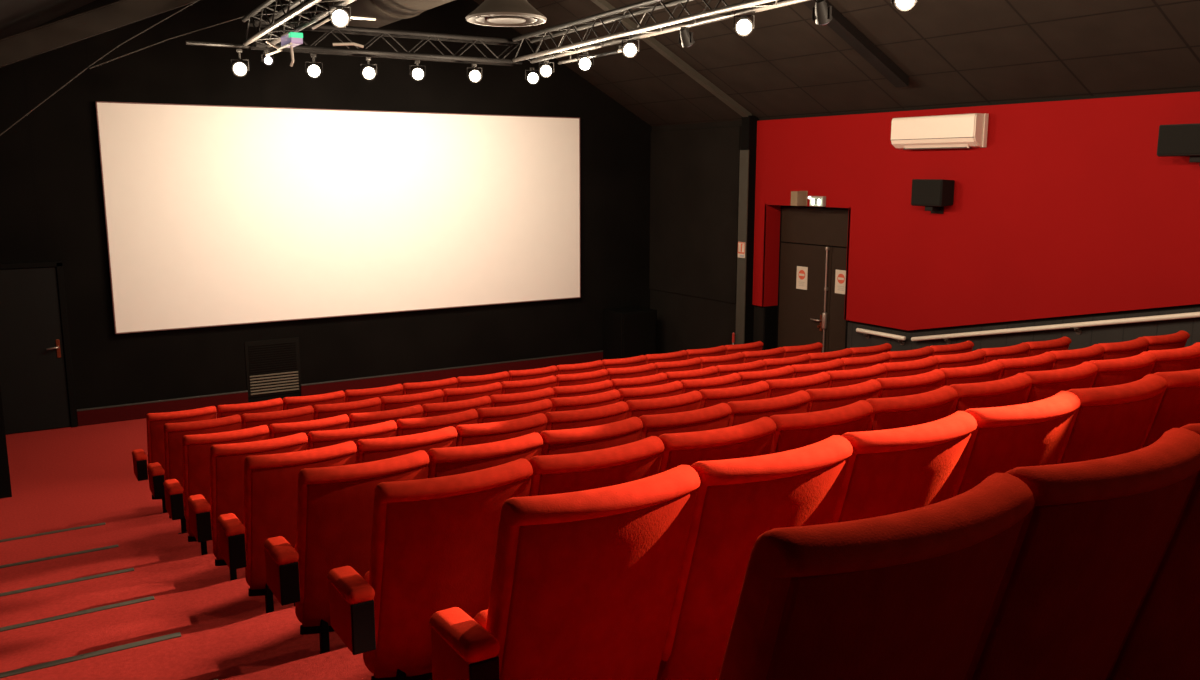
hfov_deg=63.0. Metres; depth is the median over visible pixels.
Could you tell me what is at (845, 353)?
chair
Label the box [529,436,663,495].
chair
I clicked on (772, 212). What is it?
trim
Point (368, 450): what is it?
chair
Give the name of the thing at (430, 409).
chair
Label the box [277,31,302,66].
control box
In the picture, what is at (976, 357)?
chair
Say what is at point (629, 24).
beam
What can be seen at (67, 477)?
floor
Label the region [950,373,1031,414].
chair
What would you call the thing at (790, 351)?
chair
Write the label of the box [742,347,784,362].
chair
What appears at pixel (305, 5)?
lighting truss
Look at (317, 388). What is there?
baseboard
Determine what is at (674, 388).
chair
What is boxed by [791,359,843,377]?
chair
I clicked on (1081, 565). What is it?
chair
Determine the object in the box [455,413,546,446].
chair
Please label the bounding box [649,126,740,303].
wall panel
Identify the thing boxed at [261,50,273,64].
lamp
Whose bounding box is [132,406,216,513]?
chair
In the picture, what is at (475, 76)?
lamp
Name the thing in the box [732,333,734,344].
slim post
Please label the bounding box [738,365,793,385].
chair
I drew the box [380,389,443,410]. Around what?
chair
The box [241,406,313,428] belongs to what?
chair
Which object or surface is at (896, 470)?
chair
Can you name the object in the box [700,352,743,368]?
chair
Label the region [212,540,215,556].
seat cushion
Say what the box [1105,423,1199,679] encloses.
chair
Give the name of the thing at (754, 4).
lighting truss
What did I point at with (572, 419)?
chair
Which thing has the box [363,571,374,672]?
seat cushion
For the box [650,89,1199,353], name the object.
wall
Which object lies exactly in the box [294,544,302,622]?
seat cushion
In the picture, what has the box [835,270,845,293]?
door sign
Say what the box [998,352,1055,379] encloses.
chair
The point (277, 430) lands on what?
chair
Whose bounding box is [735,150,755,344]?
column
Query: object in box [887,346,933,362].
chair
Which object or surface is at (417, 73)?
lamp
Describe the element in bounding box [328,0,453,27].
ventilation duct
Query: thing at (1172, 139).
grille
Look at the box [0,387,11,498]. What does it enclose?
wall
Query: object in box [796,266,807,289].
door sign
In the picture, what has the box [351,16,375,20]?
bar
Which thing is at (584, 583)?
chair
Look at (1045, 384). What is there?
chair
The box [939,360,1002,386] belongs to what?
chair
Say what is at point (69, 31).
roof beam
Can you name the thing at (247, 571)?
seat cushion
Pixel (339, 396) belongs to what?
chair
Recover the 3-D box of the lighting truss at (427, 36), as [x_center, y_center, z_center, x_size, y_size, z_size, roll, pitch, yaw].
[-2.059,-2.966,9.812,2.759,0.252,0.254,-6,11,-31]
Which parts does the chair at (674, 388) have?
panel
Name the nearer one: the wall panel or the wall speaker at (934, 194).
the wall speaker at (934, 194)
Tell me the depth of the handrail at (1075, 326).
9.32 m
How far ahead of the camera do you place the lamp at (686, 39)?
7.96 m
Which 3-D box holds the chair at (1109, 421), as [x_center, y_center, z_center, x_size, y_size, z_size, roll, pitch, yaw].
[1.795,0.597,3.761,0.549,0.950,0.510,-6,11,-31]
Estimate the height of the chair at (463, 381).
0.950 m
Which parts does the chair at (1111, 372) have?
panel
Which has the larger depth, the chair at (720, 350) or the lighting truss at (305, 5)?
the chair at (720, 350)
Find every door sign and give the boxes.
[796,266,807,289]
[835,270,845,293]
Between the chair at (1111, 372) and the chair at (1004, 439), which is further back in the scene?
the chair at (1111, 372)
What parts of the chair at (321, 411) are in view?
panel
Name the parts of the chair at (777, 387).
panel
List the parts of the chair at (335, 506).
armrest, plate, leg, backrest, panel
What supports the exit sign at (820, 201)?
attached to the wall at (1068, 207)
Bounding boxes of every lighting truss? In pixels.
[241,0,354,47]
[249,19,522,65]
[512,0,808,62]
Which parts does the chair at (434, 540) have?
armrest, plate, leg, backrest, panel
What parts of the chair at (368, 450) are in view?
panel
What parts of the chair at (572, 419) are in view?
panel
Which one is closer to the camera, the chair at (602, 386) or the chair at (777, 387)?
the chair at (777, 387)
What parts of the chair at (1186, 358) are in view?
panel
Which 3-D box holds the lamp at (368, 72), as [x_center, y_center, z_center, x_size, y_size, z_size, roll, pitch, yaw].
[-2.279,-2.671,9.639,0.157,0.224,0.198,-2,10,-13]
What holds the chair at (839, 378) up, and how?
on the floor
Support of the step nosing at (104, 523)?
on the floor
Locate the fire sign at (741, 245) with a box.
[738,242,744,257]
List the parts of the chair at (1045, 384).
panel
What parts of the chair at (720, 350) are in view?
panel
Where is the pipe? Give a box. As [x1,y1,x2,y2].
[185,41,248,48]
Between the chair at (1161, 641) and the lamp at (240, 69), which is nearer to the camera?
the chair at (1161, 641)
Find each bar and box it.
[266,41,281,55]
[312,16,330,29]
[333,42,363,47]
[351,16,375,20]
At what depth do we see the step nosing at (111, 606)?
5.15 m
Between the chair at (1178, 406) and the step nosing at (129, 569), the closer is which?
the chair at (1178, 406)
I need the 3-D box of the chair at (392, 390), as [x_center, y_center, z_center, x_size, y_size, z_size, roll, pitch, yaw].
[-2.157,0.876,9.182,0.549,0.950,0.510,-6,11,-31]
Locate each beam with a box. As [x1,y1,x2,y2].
[0,0,199,67]
[591,0,751,116]
[802,0,908,87]
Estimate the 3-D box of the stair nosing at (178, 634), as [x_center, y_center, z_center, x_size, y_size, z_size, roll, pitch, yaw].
[-2.591,1.441,4.157,1.510,0.017,0.046,-6,11,-31]
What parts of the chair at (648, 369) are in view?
panel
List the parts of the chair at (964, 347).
panel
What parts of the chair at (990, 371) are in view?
panel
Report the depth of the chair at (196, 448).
6.41 m
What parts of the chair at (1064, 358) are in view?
panel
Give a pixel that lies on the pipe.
(199, 43)
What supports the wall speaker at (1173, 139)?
attached to the wall at (1068, 207)
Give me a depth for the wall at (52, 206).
12.12 m
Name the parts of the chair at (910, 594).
panel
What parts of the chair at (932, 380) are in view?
panel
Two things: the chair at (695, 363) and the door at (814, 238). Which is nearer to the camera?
the chair at (695, 363)
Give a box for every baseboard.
[77,390,247,425]
[301,350,602,395]
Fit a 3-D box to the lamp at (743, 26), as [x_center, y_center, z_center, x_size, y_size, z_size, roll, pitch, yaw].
[1.101,-2.397,7.478,0.157,0.159,0.199,1,10,8]
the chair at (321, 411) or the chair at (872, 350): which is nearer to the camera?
the chair at (321, 411)
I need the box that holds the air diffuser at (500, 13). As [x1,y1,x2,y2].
[466,0,546,26]
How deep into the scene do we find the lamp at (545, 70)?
10.02 m
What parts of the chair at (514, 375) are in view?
panel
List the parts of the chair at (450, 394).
panel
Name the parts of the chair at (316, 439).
panel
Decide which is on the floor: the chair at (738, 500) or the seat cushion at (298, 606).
the chair at (738, 500)
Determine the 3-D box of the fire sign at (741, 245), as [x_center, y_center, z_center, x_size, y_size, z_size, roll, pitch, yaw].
[1.897,-1.208,13.113,0.010,0.210,0.144,-6,11,-31]
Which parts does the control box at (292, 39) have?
lever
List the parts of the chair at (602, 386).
panel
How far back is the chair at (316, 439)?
5.85 m
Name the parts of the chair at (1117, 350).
panel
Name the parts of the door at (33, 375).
handle plate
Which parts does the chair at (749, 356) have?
panel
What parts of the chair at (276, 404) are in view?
panel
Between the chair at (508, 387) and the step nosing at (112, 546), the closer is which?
the step nosing at (112, 546)
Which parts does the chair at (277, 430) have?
panel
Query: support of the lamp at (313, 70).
hanging from the lighting truss at (427, 36)
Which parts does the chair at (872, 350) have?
panel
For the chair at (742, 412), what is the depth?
5.09 m
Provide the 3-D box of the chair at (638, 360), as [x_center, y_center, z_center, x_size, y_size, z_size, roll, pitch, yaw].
[0.175,0.630,10.619,0.549,0.950,0.510,-6,11,-31]
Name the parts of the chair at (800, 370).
panel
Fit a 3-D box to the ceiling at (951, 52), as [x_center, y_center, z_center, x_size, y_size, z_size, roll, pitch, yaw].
[2.862,-3.232,7.246,5.188,2.921,15.210,-6,11,-31]
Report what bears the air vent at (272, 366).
in the wall at (52, 206)
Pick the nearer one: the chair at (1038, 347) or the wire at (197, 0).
the chair at (1038, 347)
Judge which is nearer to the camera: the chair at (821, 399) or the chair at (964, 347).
the chair at (821, 399)
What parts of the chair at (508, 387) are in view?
panel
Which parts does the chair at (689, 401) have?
panel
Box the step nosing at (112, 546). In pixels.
[0,544,118,567]
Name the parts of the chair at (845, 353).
panel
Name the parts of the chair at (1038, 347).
panel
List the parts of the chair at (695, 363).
panel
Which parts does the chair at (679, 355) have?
panel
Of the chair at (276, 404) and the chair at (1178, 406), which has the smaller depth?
the chair at (1178, 406)
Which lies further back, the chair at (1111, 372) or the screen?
the screen
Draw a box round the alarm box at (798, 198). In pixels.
[791,191,807,205]
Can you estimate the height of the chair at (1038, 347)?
0.950 m
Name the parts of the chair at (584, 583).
armrest, plate, panel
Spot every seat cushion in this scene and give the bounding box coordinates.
[186,520,188,533]
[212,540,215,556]
[245,567,249,585]
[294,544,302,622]
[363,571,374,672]
[474,609,487,628]
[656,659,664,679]
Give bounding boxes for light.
[288,32,302,37]
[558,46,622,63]
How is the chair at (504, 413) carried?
on the floor
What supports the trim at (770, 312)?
attached to the wall at (1068, 207)
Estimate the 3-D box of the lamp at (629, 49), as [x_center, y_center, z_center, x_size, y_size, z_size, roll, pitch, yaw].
[0.276,-2.609,8.781,0.157,0.159,0.199,1,10,8]
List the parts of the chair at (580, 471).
panel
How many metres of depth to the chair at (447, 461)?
4.24 m
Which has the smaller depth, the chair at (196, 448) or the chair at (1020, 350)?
the chair at (196, 448)
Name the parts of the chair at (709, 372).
panel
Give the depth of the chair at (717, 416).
4.82 m
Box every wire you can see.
[0,0,198,135]
[90,16,243,68]
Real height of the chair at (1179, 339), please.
0.950 m
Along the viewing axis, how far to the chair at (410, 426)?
6.12 m
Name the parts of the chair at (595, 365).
panel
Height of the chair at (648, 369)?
0.950 m
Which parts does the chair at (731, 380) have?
panel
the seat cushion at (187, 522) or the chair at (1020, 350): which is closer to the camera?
the seat cushion at (187, 522)
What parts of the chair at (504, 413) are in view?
panel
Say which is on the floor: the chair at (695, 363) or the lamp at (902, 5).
the chair at (695, 363)
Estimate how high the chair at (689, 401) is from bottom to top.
0.950 m
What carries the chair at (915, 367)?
on the floor
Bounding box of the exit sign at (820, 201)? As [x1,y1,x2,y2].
[808,196,825,206]
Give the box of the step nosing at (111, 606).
[0,596,154,631]
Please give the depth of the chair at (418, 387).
9.18 m
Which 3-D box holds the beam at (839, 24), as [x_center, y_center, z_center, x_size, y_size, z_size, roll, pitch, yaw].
[1.339,-3.648,8.858,4.262,2.452,0.160,-6,11,-31]
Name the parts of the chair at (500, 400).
panel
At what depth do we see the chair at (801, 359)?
8.95 m
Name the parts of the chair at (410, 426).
panel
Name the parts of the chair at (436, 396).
panel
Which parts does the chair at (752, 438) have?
panel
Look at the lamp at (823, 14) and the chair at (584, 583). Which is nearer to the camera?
the chair at (584, 583)
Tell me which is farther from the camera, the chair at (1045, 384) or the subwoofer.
the subwoofer
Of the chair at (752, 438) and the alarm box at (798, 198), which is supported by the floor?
the chair at (752, 438)
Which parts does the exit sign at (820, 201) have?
lit panel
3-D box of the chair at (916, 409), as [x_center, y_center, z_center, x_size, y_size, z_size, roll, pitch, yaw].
[1.309,0.679,4.575,0.549,0.950,0.510,-6,11,-31]
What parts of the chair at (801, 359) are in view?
panel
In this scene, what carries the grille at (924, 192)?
attached to the wall speaker at (934, 194)
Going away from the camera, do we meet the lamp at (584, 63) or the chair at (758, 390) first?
the chair at (758, 390)
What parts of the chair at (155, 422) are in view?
armrest, plate, leg, backrest, panel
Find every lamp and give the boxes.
[231,49,249,76]
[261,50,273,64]
[305,53,322,77]
[328,5,350,27]
[360,57,376,79]
[410,60,425,80]
[467,64,481,82]
[525,67,539,84]
[539,60,553,77]
[577,51,593,70]
[622,40,638,57]
[679,27,694,46]
[734,15,754,35]
[812,0,832,24]
[891,0,916,10]
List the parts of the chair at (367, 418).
panel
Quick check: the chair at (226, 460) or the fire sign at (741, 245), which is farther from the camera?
the fire sign at (741, 245)
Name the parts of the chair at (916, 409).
panel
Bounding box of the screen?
[95,101,580,333]
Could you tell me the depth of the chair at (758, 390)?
6.17 m
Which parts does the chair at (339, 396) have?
panel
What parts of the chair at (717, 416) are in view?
panel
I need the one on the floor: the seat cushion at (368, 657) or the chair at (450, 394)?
the chair at (450, 394)
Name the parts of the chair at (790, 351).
panel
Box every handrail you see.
[856,328,905,344]
[911,312,1199,344]
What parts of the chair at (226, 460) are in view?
armrest, plate, leg, backrest, panel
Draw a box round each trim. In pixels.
[762,204,850,319]
[763,305,848,349]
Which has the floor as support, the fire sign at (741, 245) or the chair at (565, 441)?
the chair at (565, 441)
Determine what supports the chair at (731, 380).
on the floor
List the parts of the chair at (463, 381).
panel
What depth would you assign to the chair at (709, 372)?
8.38 m
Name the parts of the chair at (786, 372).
panel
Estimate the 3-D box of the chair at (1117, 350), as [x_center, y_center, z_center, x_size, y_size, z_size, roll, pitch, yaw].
[3.611,0.448,7.120,0.549,0.950,0.510,-6,11,-31]
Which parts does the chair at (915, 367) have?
panel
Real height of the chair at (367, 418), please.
0.950 m
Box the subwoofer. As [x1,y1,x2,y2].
[603,306,656,359]
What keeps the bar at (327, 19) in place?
attached to the lamp at (339, 17)
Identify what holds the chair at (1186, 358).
on the floor
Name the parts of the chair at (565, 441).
panel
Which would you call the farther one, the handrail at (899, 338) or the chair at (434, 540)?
the handrail at (899, 338)
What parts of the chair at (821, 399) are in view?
panel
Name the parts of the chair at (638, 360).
panel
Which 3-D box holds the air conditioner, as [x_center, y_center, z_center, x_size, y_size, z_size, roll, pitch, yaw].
[3.558,-2.191,10.327,0.186,0.340,1.105,-6,11,-31]
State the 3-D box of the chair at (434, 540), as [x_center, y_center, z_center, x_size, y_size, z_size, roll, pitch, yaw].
[-0.580,0.886,3.372,0.647,0.950,0.442,-6,11,-31]
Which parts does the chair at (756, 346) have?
panel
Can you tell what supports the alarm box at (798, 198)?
attached to the wall at (1068, 207)
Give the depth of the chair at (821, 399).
5.38 m
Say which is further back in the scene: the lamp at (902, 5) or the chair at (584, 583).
the lamp at (902, 5)
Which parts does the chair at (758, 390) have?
panel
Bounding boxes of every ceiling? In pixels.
[0,0,94,40]
[474,0,1199,125]
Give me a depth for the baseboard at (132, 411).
11.67 m
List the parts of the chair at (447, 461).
panel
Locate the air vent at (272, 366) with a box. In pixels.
[244,337,300,397]
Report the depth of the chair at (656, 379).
8.10 m
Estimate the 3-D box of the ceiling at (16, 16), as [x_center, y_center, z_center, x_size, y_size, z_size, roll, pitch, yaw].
[-1.473,-2.814,4.568,5.038,2.840,15.210,-6,11,-31]
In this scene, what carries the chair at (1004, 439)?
on the floor
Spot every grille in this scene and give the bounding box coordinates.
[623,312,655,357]
[911,180,940,204]
[1158,125,1199,153]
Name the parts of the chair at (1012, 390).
panel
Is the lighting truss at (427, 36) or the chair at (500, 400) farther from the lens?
the lighting truss at (427, 36)
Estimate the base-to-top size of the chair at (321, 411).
0.950 m
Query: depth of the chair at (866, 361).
8.13 m
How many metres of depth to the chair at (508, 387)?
8.65 m
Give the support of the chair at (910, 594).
on the floor
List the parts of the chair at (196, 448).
armrest, plate, leg, backrest, panel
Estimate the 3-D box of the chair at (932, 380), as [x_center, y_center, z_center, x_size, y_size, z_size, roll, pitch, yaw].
[1.745,0.645,5.971,0.549,0.950,0.510,-6,11,-31]
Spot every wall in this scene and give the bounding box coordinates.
[0,0,651,434]
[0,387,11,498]
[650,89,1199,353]
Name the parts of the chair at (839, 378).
panel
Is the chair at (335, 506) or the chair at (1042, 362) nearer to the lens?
the chair at (335, 506)
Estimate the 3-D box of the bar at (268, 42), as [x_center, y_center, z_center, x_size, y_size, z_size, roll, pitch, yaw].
[-2.981,-2.638,8.852,0.135,0.109,0.286,-6,11,-31]
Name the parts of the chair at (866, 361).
panel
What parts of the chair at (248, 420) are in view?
panel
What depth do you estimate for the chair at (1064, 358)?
6.52 m
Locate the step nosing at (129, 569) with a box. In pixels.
[0,568,134,596]
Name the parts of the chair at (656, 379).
panel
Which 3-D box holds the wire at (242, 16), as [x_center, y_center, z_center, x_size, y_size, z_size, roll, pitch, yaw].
[-4.276,-2.997,9.788,1.534,0.630,0.012,-6,11,-31]
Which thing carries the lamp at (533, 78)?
hanging from the lighting truss at (427, 36)
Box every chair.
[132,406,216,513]
[147,415,240,533]
[163,425,268,554]
[187,433,307,580]
[217,398,282,417]
[217,441,356,612]
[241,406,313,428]
[263,450,429,653]
[269,414,348,438]
[283,391,344,409]
[307,420,396,449]
[313,397,380,419]
[327,458,532,679]
[345,384,402,401]
[349,405,422,427]
[356,426,457,463]
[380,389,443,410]
[396,409,477,436]
[403,377,457,394]
[422,396,490,417]
[427,432,542,477]
[429,465,699,679]
[443,382,501,402]
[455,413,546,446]
[457,371,508,387]
[477,399,551,423]
[490,387,553,406]
[501,375,556,393]
[508,365,557,380]
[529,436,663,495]
[540,417,642,455]
[545,401,628,430]
[551,389,619,411]
[552,380,612,397]
[556,369,607,386]
[557,360,602,374]
[602,355,646,369]
[607,363,655,379]
[611,373,667,389]
[618,381,682,401]
[626,391,701,418]
[639,403,731,439]
[645,350,687,363]
[654,357,701,373]
[656,435,852,679]
[658,417,776,472]
[665,366,717,383]
[680,373,740,393]
[686,345,726,359]
[699,381,768,408]
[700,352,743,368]
[716,360,765,376]
[718,473,1034,679]
[725,341,762,354]
[727,390,810,426]
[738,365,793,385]
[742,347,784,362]
[764,354,810,369]
[765,372,829,397]
[769,400,872,453]
[782,342,822,357]
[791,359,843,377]
[805,379,880,412]
[808,348,852,363]
[826,364,886,387]
[831,411,976,522]
[841,352,889,369]
[849,343,891,356]
[865,386,957,430]
[875,369,944,397]
[882,356,937,377]
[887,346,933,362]
[930,341,973,355]
[934,349,985,368]
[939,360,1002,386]
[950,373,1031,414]
[951,391,1080,497]
[964,428,1199,679]
[982,342,1029,363]
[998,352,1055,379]
[1023,361,1097,403]
[1025,336,1071,356]
[1050,344,1104,369]
[1056,374,1167,463]
[1089,351,1156,387]
[1099,337,1148,359]
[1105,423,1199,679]
[1140,369,1199,448]
[1143,331,1189,350]
[1148,342,1199,373]
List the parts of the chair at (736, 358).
panel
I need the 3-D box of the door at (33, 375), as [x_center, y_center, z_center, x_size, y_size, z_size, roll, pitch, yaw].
[-6.435,0.103,10.853,0.985,1.910,0.100,-6,11,-31]
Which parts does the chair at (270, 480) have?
armrest, plate, leg, backrest, panel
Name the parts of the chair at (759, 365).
panel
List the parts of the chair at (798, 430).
panel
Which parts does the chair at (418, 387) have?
panel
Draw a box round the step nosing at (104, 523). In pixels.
[0,522,105,541]
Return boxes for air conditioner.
[891,113,988,149]
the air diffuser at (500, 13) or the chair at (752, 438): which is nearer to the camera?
the chair at (752, 438)
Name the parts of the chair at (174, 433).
armrest, plate, leg, backrest, panel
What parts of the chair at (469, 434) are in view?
panel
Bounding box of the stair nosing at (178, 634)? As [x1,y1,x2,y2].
[0,632,180,677]
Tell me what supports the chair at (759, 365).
on the floor
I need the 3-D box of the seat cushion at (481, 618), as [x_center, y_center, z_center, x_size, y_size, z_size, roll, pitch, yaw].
[-0.132,0.889,2.721,0.474,0.386,0.151,-6,11,-31]
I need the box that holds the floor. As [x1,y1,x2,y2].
[0,413,373,679]
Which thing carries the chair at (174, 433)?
on the floor
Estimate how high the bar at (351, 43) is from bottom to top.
0.044 m
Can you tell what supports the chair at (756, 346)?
on the floor
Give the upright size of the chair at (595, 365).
0.950 m
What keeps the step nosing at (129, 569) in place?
on the floor
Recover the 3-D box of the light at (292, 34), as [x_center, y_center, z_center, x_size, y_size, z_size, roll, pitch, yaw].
[-2.518,-2.521,8.098,0.104,0.043,0.065,-6,11,-31]
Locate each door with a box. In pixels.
[0,261,77,433]
[776,206,848,352]
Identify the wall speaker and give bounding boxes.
[911,179,954,213]
[1157,123,1199,165]
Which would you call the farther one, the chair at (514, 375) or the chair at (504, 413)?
the chair at (514, 375)
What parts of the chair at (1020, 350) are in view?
panel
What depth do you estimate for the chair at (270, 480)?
4.79 m
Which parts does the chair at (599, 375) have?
panel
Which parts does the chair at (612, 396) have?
panel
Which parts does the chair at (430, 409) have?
panel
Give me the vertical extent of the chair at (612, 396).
0.950 m
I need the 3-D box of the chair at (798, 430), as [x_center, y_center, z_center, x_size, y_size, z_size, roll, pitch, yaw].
[0.843,0.729,4.288,0.549,0.950,0.510,-6,11,-31]
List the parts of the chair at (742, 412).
panel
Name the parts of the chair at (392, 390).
panel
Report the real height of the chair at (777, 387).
0.950 m
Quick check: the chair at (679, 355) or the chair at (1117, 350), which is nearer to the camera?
the chair at (1117, 350)
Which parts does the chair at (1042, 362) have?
panel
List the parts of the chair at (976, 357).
panel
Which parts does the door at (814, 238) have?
handle plate, bolt rod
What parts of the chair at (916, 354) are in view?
panel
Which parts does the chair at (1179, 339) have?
panel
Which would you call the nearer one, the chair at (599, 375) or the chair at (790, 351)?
the chair at (599, 375)

